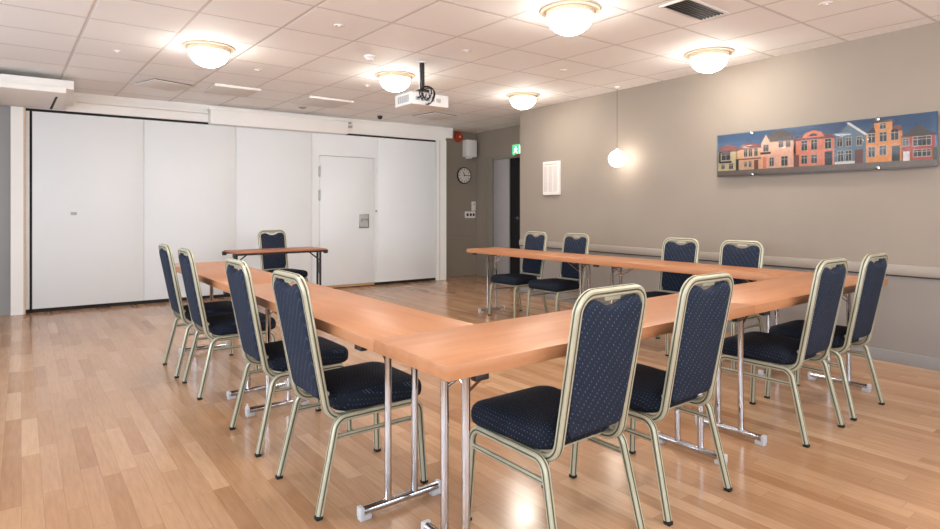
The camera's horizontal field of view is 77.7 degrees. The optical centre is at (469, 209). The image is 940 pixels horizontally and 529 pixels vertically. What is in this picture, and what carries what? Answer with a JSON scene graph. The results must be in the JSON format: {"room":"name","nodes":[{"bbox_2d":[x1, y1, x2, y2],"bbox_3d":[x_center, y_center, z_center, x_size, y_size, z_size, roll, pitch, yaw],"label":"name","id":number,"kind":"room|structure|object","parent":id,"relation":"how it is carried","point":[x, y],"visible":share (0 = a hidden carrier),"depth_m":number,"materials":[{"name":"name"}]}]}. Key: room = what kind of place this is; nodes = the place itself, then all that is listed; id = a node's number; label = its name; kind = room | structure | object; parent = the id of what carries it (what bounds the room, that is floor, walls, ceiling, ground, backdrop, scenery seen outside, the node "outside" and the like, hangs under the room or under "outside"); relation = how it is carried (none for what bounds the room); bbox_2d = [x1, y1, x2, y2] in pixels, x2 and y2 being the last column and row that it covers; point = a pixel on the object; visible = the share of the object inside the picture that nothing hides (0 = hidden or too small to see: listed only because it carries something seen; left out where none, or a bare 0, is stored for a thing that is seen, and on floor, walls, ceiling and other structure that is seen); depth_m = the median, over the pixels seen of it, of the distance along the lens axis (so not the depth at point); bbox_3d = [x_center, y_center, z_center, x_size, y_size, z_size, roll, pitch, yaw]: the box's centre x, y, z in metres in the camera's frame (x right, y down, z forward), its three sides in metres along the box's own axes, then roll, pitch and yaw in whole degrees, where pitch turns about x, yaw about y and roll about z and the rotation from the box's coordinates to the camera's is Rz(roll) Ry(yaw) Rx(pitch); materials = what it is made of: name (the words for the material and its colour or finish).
{"room":"conference room","nodes":[
{"label":"conference room","id":0,"kind":"room"},
{"bbox_2d":[0,105,435,315],"bbox_3d":[-3.994,-0.096,7.646,8.151,2.592,0.320,0,0,-35],"label":"wall","id":1,"kind":"structure","parent":0,"point":[103,191],"depth_m":7.55,"materials":[{"name":"paint"}]},
{"bbox_2d":[11,106,25,314],"bbox_3d":[-5.215,0.018,6.750,0.133,2.365,0.300,0,0,-35],"label":"trim","id":2,"kind":"structure","parent":1,"relation":"attached to","point":[18,114],"depth_m":6.63,"materials":[{"name":"white paint"}]},
{"bbox_2d":[77,100,207,113],"bbox_3d":[-4.080,-1.285,7.357,1.440,0.030,0.062,0,0,-35],"label":"trim","id":3,"kind":"structure","parent":1,"relation":"attached to","point":[78,101],"depth_m":7.29,"materials":[{"name":"white paint"}]},
{"bbox_2d":[17,92,452,140],"bbox_3d":[-2.835,-1.278,8.453,5.975,0.226,0.315,0,0,-35],"label":"trim","id":4,"kind":"structure","parent":1,"relation":"attached to","point":[363,127],"depth_m":7.68,"materials":[{"name":"white paint"}]},
{"bbox_2d":[207,107,348,134],"bbox_3d":[-2.668,-1.240,8.295,1.960,0.216,0.163,0,0,-35],"label":"trim","id":5,"kind":"structure","parent":1,"relation":"attached to","point":[216,115],"depth_m":8.18,"materials":[{"name":"white paint"}]},
{"bbox_2d":[318,156,373,285],"bbox_3d":[-1.886,0.177,8.943,0.902,1.950,0.052,0,0,-35],"label":"door","id":6,"kind":"structure","parent":1,"relation":"in","point":[346,184],"depth_m":8.94,"materials":[{"name":"white laminate"}]},
{"bbox_2d":[446,131,475,272],"bbox_3d":[-0.220,-0.096,10.551,0.995,2.592,0.150,0,0,-35],"label":"wall","id":7,"kind":"structure","parent":0,"point":[459,196],"depth_m":10.48,"materials":[{"name":"beige paint"}]},
{"bbox_2d":[435,140,445,279],"bbox_3d":[-0.570,0.018,10.020,0.186,2.365,0.323,0,0,-35],"label":"trim","id":8,"kind":"structure","parent":7,"relation":"attached to","point":[440,144],"depth_m":9.88,"materials":[{"name":"white paint"}]},
{"bbox_2d":[454,132,462,142],"bbox_3d":[-0.195,-1.290,10.423,0.196,0.196,0.087,0,0,-35],"label":"bell","id":9,"kind":"object","parent":7,"relation":"attached to","point":[458,137],"visible":1,"depth_m":10.39,"materials":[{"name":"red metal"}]},
{"bbox_2d":[446,270,475,276],"bbox_3d":[-0.234,1.160,10.440,0.845,0.080,0.014,0,0,-35],"label":"baseboard","id":10,"kind":"structure","parent":7,"relation":"attached to","point":[462,273],"depth_m":10.48,"materials":[{"name":"beige paint"}]},
{"bbox_2d":[446,235,475,237],"bbox_3d":[-0.233,0.487,10.438,0.845,0.045,0.020,0,0,-35],"label":"trim","id":11,"kind":"structure","parent":7,"relation":"attached to","point":[447,236],"depth_m":10.46,"materials":[{"name":"beige paint"}]},
{"bbox_2d":[457,167,470,183],"bbox_3d":[-0.105,-0.607,10.513,0.302,0.302,0.038,0,0,-35],"label":"wall clock","id":12,"kind":"object","parent":7,"relation":"attached to","point":[463,174],"visible":1,"depth_m":10.49,"materials":[{"name":"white plastic"}]},
{"bbox_2d":[463,140,476,158],"bbox_3d":[-0.006,-1.075,10.511,0.230,0.330,0.157,0,0,-35],"label":"wall speaker","id":13,"kind":"object","parent":7,"relation":"attached to","point":[469,146],"visible":1,"depth_m":10.44,"materials":[{"name":"white plastic"}]},
{"bbox_2d":[468,141,475,154],"bbox_3d":[0.036,-1.093,10.450,0.180,0.245,0.009,0,0,-35],"label":"grille","id":14,"kind":"object","parent":13,"relation":"attached to","point":[471,144],"depth_m":10.44,"materials":[{"name":"white plastic"}]},
{"bbox_2d":[465,211,474,217],"bbox_3d":[-0.008,0.096,10.588,0.198,0.110,0.029,0,0,-35],"label":"wall socket","id":15,"kind":"object","parent":7,"relation":"attached to","point":[468,214],"visible":1,"depth_m":10.58,"materials":[{"name":"white plastic"}]},
{"bbox_2d":[471,201,475,210],"bbox_3d":[0.066,-0.055,10.634,0.080,0.170,0.037,0,0,-35],"label":"controller","id":16,"kind":"object","parent":7,"relation":"attached to","point":[473,204],"visible":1,"depth_m":10.62,"materials":[{"name":"white plastic"}]},
{"bbox_2d":[0,275,939,528],"bbox_3d":[-0.551,1.250,3.585,9.480,0.100,11.220,0,0,-35],"label":"floor","id":17,"kind":"structure","parent":0,"point":[96,432],"depth_m":2.92,"materials":[{"name":"brown wood"}]},
{"bbox_2d":[158,244,245,377],"bbox_3d":[-2.043,0.729,4.464,0.561,0.942,0.464,0,0,-38],"label":"banquet chair","id":18,"kind":"object","parent":17,"relation":"on","point":[166,256],"visible":0.7,"depth_m":4.30,"materials":[{"name":"blue fabric"}]},
{"bbox_2d":[178,248,278,399],"bbox_3d":[-1.660,0.729,3.989,0.561,0.942,0.464,0,0,-38],"label":"banquet chair","id":19,"kind":"object","parent":17,"relation":"on","point":[223,326],"visible":0.78,"depth_m":3.81,"materials":[{"name":"blue fabric"}]},
{"bbox_2d":[175,261,285,399],"bbox_3d":[-1.811,0.831,4.359,0.456,0.738,1.803,0,0,-38],"label":"conference table","id":20,"kind":"object","parent":17,"relation":"on","point":[213,274],"visible":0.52,"depth_m":4.01,"materials":[{"name":"brown wood"}]},
{"bbox_2d":[222,247,327,284],"bbox_3d":[-2.235,0.830,6.732,1.075,0.736,0.450,0,0,-38],"label":"folding table","id":21,"kind":"object","parent":17,"relation":"on","point":[266,251],"visible":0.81,"depth_m":6.70,"materials":[{"name":"brown laminate"}]},
{"bbox_2d":[257,230,308,312],"bbox_3d":[-2.292,0.729,7.114,0.561,0.942,0.464,0,0,45],"label":"banquet chair","id":22,"kind":"object","parent":17,"relation":"on","point":[271,262],"visible":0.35,"depth_m":7.22,"materials":[{"name":"blue fabric"}]},
{"bbox_2d":[225,258,352,457],"bbox_3d":[-0.986,0.729,3.145,0.561,0.942,0.464,0,0,-38],"label":"banquet chair","id":23,"kind":"object","parent":17,"relation":"on","point":[271,356],"visible":0.81,"depth_m":2.98,"materials":[{"name":"blue fabric"}]},
{"bbox_2d":[271,270,427,520],"bbox_3d":[-0.542,0.729,2.568,0.561,0.942,0.464,0,0,-38],"label":"banquet chair","id":24,"kind":"object","parent":17,"relation":"on","point":[342,389],"visible":0.93,"depth_m":2.43,"materials":[{"name":"blue fabric"}]},
{"bbox_2d":[245,281,473,521],"bbox_3d":[-0.711,0.831,2.927,0.456,0.738,1.803,0,0,-38],"label":"conference table","id":25,"kind":"object","parent":17,"relation":"on","point":[359,320],"visible":0.62,"depth_m":2.39,"materials":[{"name":"brown wood"}]},
{"bbox_2d":[488,231,547,317],"bbox_3d":[0.559,0.729,6.590,0.561,0.942,0.464,0,0,-38],"label":"banquet chair","id":26,"kind":"object","parent":17,"relation":"on","point":[531,269],"visible":0.76,"depth_m":6.59,"materials":[{"name":"blue fabric"}]},
{"bbox_2d":[467,247,614,312],"bbox_3d":[0.690,0.831,6.280,0.456,0.738,1.803,0,0,-38],"label":"conference table","id":27,"kind":"object","parent":17,"relation":"on","point":[574,258],"visible":0.72,"depth_m":6.13,"materials":[{"name":"brown wood"}]},
{"bbox_2d":[526,233,589,315],"bbox_3d":[0.937,0.729,6.098,0.561,0.942,0.464,0,0,-38],"label":"banquet chair","id":28,"kind":"object","parent":17,"relation":"on","point":[567,282],"visible":0.77,"depth_m":6.10,"materials":[{"name":"blue fabric"}]},
{"bbox_2d":[470,283,646,528],"bbox_3d":[0.321,0.729,2.171,0.464,0.942,0.561,0,0,-38],"label":"banquet chair","id":29,"kind":"object","parent":17,"relation":"on","point":[604,340],"visible":0.96,"depth_m":2.01,"materials":[{"name":"blue fabric"}]},
{"bbox_2d":[374,294,753,528],"bbox_3d":[0.513,0.831,2.441,1.803,0.738,0.456,0,0,-38],"label":"conference table","id":30,"kind":"object","parent":17,"relation":"on","point":[475,351],"visible":0.73,"depth_m":2.04,"materials":[{"name":"brown wood"}]},
{"bbox_2d":[569,272,733,526],"bbox_3d":[0.792,0.729,2.533,0.464,0.942,0.561,0,0,-38],"label":"banquet chair","id":31,"kind":"object","parent":17,"relation":"on","point":[701,317],"visible":0.78,"depth_m":2.35,"materials":[{"name":"blue fabric"}]},
{"bbox_2d":[633,237,699,355],"bbox_3d":[1.699,0.729,5.107,0.561,0.942,0.464,0,0,-38],"label":"banquet chair","id":32,"kind":"object","parent":17,"relation":"on","point":[671,282],"visible":0.32,"depth_m":5.22,"materials":[{"name":"blue fabric"}]},
{"bbox_2d":[584,257,813,375],"bbox_3d":[1.790,0.831,4.849,0.456,0.738,1.803,0,0,-38],"label":"conference table","id":33,"kind":"object","parent":17,"relation":"on","point":[746,273],"visible":0.49,"depth_m":4.68,"materials":[{"name":"brown wood"}]},
{"bbox_2d":[719,240,763,369],"bbox_3d":[2.040,0.729,4.663,0.561,0.942,0.464,0,0,-38],"label":"banquet chair","id":34,"kind":"object","parent":17,"relation":"on","point":[730,255],"visible":0.42,"depth_m":4.75,"materials":[{"name":"blue fabric"}]},
{"bbox_2d":[671,273,887,445],"bbox_3d":[1.944,0.831,3.541,1.803,0.738,0.456,0,0,-38],"label":"conference table","id":35,"kind":"object","parent":17,"relation":"on","point":[766,296],"visible":0.59,"depth_m":3.15,"materials":[{"name":"brown wood"}]},
{"bbox_2d":[713,257,847,447],"bbox_3d":[1.736,0.729,3.258,0.464,0.942,0.561,0,0,-38],"label":"banquet chair","id":36,"kind":"object","parent":17,"relation":"on","point":[827,287],"visible":0.94,"depth_m":3.10,"materials":[{"name":"blue fabric"}]},
{"bbox_2d":[764,252,887,420],"bbox_3d":[2.219,0.729,3.630,0.464,0.942,0.561,0,0,-38],"label":"banquet chair","id":37,"kind":"object","parent":17,"relation":"on","point":[871,277],"visible":0.76,"depth_m":3.44,"materials":[{"name":"blue fabric"}]},
{"bbox_2d":[0,0,939,132],"bbox_3d":[-0.551,-1.442,3.585,9.480,0.100,11.220,0,0,-35],"label":"ceiling","id":38,"kind":"structure","parent":0,"point":[300,52],"depth_m":4.96,"materials":[{"name":"tile"}]},
{"bbox_2d":[0,74,73,109],"bbox_3d":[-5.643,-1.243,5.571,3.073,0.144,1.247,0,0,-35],"label":"projection screen","id":39,"kind":"object","parent":38,"relation":"attached to","point":[15,90],"depth_m":5.94,"materials":[{"name":"metal"}]},
{"bbox_2d":[134,78,194,91],"bbox_3d":[-3.401,-1.381,6.501,0.450,0.021,0.450,0,0,35],"label":"ceiling vent","id":40,"kind":"object","parent":38,"relation":"in","point":[155,83],"visible":1,"depth_m":6.47,"materials":[{"name":"white metal"}]},
{"bbox_2d":[182,40,235,67],"bbox_3d":[-2.240,-1.306,5.012,0.422,0.172,0.422,0,0,-35],"label":"ceiling lamp","id":41,"kind":"object","parent":38,"relation":"hanging from","point":[210,54],"visible":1,"depth_m":4.90,"materials":[{"name":"beige glass"}]},
{"bbox_2d":[204,83,260,96],"bbox_3d":[-2.773,-1.379,6.806,0.500,0.026,0.514,0,0,-38],"label":"ceiling vent","id":42,"kind":"object","parent":38,"relation":"in","point":[216,88],"visible":1,"depth_m":6.77,"materials":[{"name":"white metal"}]},
{"bbox_2d":[292,96,353,107],"bbox_3d":[-1.912,-1.379,7.561,0.590,0.026,0.604,0,0,-38],"label":"ceiling vent","id":43,"kind":"object","parent":38,"relation":"in","point":[316,101],"visible":1,"depth_m":7.53,"materials":[{"name":"white metal"}]},
{"bbox_2d":[334,24,344,27],"bbox_3d":[-0.989,-1.385,4.423,0.080,0.012,0.080,0,0,-35],"label":"ceiling disc","id":44,"kind":"object","parent":38,"relation":"attached to","point":[335,25],"visible":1,"depth_m":4.41,"materials":[{"name":"white plastic"}]},
{"bbox_2d":[364,54,375,61],"bbox_3d":[-0.909,-1.368,5.304,0.110,0.047,0.110,0,0,-35],"label":"smoke detector","id":45,"kind":"object","parent":38,"relation":"attached to","point":[370,58],"visible":1,"depth_m":5.27,"materials":[{"name":"white plastic"}]},
{"bbox_2d":[375,70,414,91],"bbox_3d":[-0.777,-1.306,6.058,0.422,0.172,0.422,0,0,-35],"label":"ceiling lamp","id":46,"kind":"object","parent":38,"relation":"hanging from","point":[391,80],"visible":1,"depth_m":5.94,"materials":[{"name":"beige glass"}]},
{"bbox_2d":[395,61,447,111],"bbox_3d":[-0.452,-1.179,5.565,0.420,0.425,0.399,0,0,-36],"label":"projector","id":47,"kind":"object","parent":38,"relation":"hanging from","point":[420,99],"visible":1,"depth_m":5.48,"materials":[{"name":"white plastic"}]},
{"bbox_2d":[398,94,408,103],"bbox_3d":[-0.623,-1.024,5.444,0.004,0.065,0.200,0,0,-37],"label":"vent","id":48,"kind":"object","parent":47,"relation":"attached to","point":[405,98],"depth_m":5.42,"materials":[{"name":"white plastic"}]},
{"bbox_2d":[411,112,457,119],"bbox_3d":[-0.523,-1.381,8.667,0.500,0.021,0.500,0,0,41],"label":"ceiling vent","id":49,"kind":"object","parent":38,"relation":"in","point":[432,115],"visible":1,"depth_m":8.63,"materials":[{"name":"white metal"}]},
{"bbox_2d":[506,92,539,108],"bbox_3d":[0.646,-1.306,7.120,0.422,0.172,0.422,0,0,-35],"label":"ceiling lamp","id":50,"kind":"object","parent":38,"relation":"hanging from","point":[520,100],"visible":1,"depth_m":7.00,"materials":[{"name":"beige glass"}]},
{"bbox_2d":[540,0,600,35],"bbox_3d":[0.699,-1.306,4.081,0.422,0.172,0.422,0,0,-35],"label":"ceiling lamp","id":51,"kind":"object","parent":38,"relation":"hanging from","point":[565,17],"visible":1,"depth_m":3.97,"materials":[{"name":"beige glass"}]},
{"bbox_2d":[609,86,625,166],"bbox_3d":[1.670,-0.934,6.629,0.190,0.915,0.190,0,0,-35],"label":"pendant lamp","id":52,"kind":"object","parent":38,"relation":"hanging from","point":[617,158],"visible":1,"depth_m":6.57,"materials":[{"name":"white glass"}]},
{"bbox_2d":[659,0,728,21],"bbox_3d":[1.562,-1.387,4.065,0.500,0.010,0.230,0,0,-38],"label":"ceiling vent","id":53,"kind":"object","parent":38,"relation":"in","point":[696,10],"visible":1,"depth_m":4.06,"materials":[{"name":"metal"}]},
{"bbox_2d":[684,47,734,72],"bbox_3d":[2.131,-1.306,5.206,0.422,0.172,0.422,0,0,-35],"label":"ceiling lamp","id":54,"kind":"object","parent":38,"relation":"hanging from","point":[709,59],"visible":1,"depth_m":5.10,"materials":[{"name":"beige glass"}]},
{"bbox_2d":[819,1,832,5],"bbox_3d":[2.408,-1.385,3.950,0.080,0.012,0.080,0,0,-35],"label":"ceiling disc","id":55,"kind":"object","parent":38,"relation":"attached to","point":[828,2],"visible":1,"depth_m":3.94,"materials":[{"name":"white plastic"}]},
{"bbox_2d":[476,125,519,275],"bbox_3d":[0.831,-0.096,9.795,0.170,2.592,2.290,0,0,-35],"label":"wall","id":56,"kind":"structure","parent":0,"point":[498,142],"depth_m":10.47,"materials":[{"name":"beige paint"}]},
{"bbox_2d":[486,154,519,277],"bbox_3d":[0.689,0.140,9.891,0.154,2.120,1.280,0,0,-35],"label":"door","id":57,"kind":"structure","parent":56,"relation":"in","point":[502,172],"depth_m":10.02,"materials":[{"name":"grey paint"}]},
{"bbox_2d":[512,144,519,154],"bbox_3d":[0.793,-0.988,9.665,0.038,0.175,0.260,0,0,-35],"label":"exit sign","id":58,"kind":"object","parent":56,"relation":"attached to","point":[515,148],"visible":0.66,"depth_m":9.68,"materials":[{"name":"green plastic"}]},
{"bbox_2d":[520,21,939,358],"bbox_3d":[3.626,-0.096,4.998,1.004,2.592,8.780,0,0,-35],"label":"wall","id":59,"kind":"structure","parent":0,"point":[667,185],"depth_m":5.48,"materials":[{"name":"beige paint"}]},
{"bbox_2d":[543,161,560,194],"bbox_3d":[1.084,-0.412,7.749,0.036,0.444,0.310,0,0,-35],"label":"framed notice","id":60,"kind":"object","parent":59,"relation":"attached to","point":[552,169],"visible":1,"depth_m":7.71,"materials":[{"name":"white paper"}]},
{"bbox_2d":[544,164,553,191],"bbox_3d":[1.069,-0.417,7.739,0.001,0.361,0.270,0,0,-35],"label":"print","id":61,"kind":"object","parent":60,"relation":"attached to","point":[548,168],"depth_m":7.77,"materials":[{"name":"grey paper"}]},
{"bbox_2d":[519,240,939,279],"bbox_3d":[3.164,0.477,4.769,0.016,0.090,8.630,0,0,-35],"label":"trim","id":62,"kind":"structure","parent":59,"relation":"attached to","point":[924,272],"depth_m":5.24,"materials":[{"name":"beige paint"}]},
{"bbox_2d":[519,287,939,371],"bbox_3d":[3.165,1.154,4.769,0.014,0.092,8.630,0,0,-35],"label":"baseboard","id":63,"kind":"structure","parent":59,"relation":"attached to","point":[919,361],"depth_m":4.59,"materials":[{"name":"grey paint"}]},
{"bbox_2d":[717,111,937,176],"bbox_3d":[2.950,-0.519,5.028,0.073,0.414,1.765,0,0,-35],"label":"wall picture","id":64,"kind":"object","parent":59,"relation":"attached to","point":[909,140],"visible":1,"depth_m":4.86,"materials":[{"name":"paper"}]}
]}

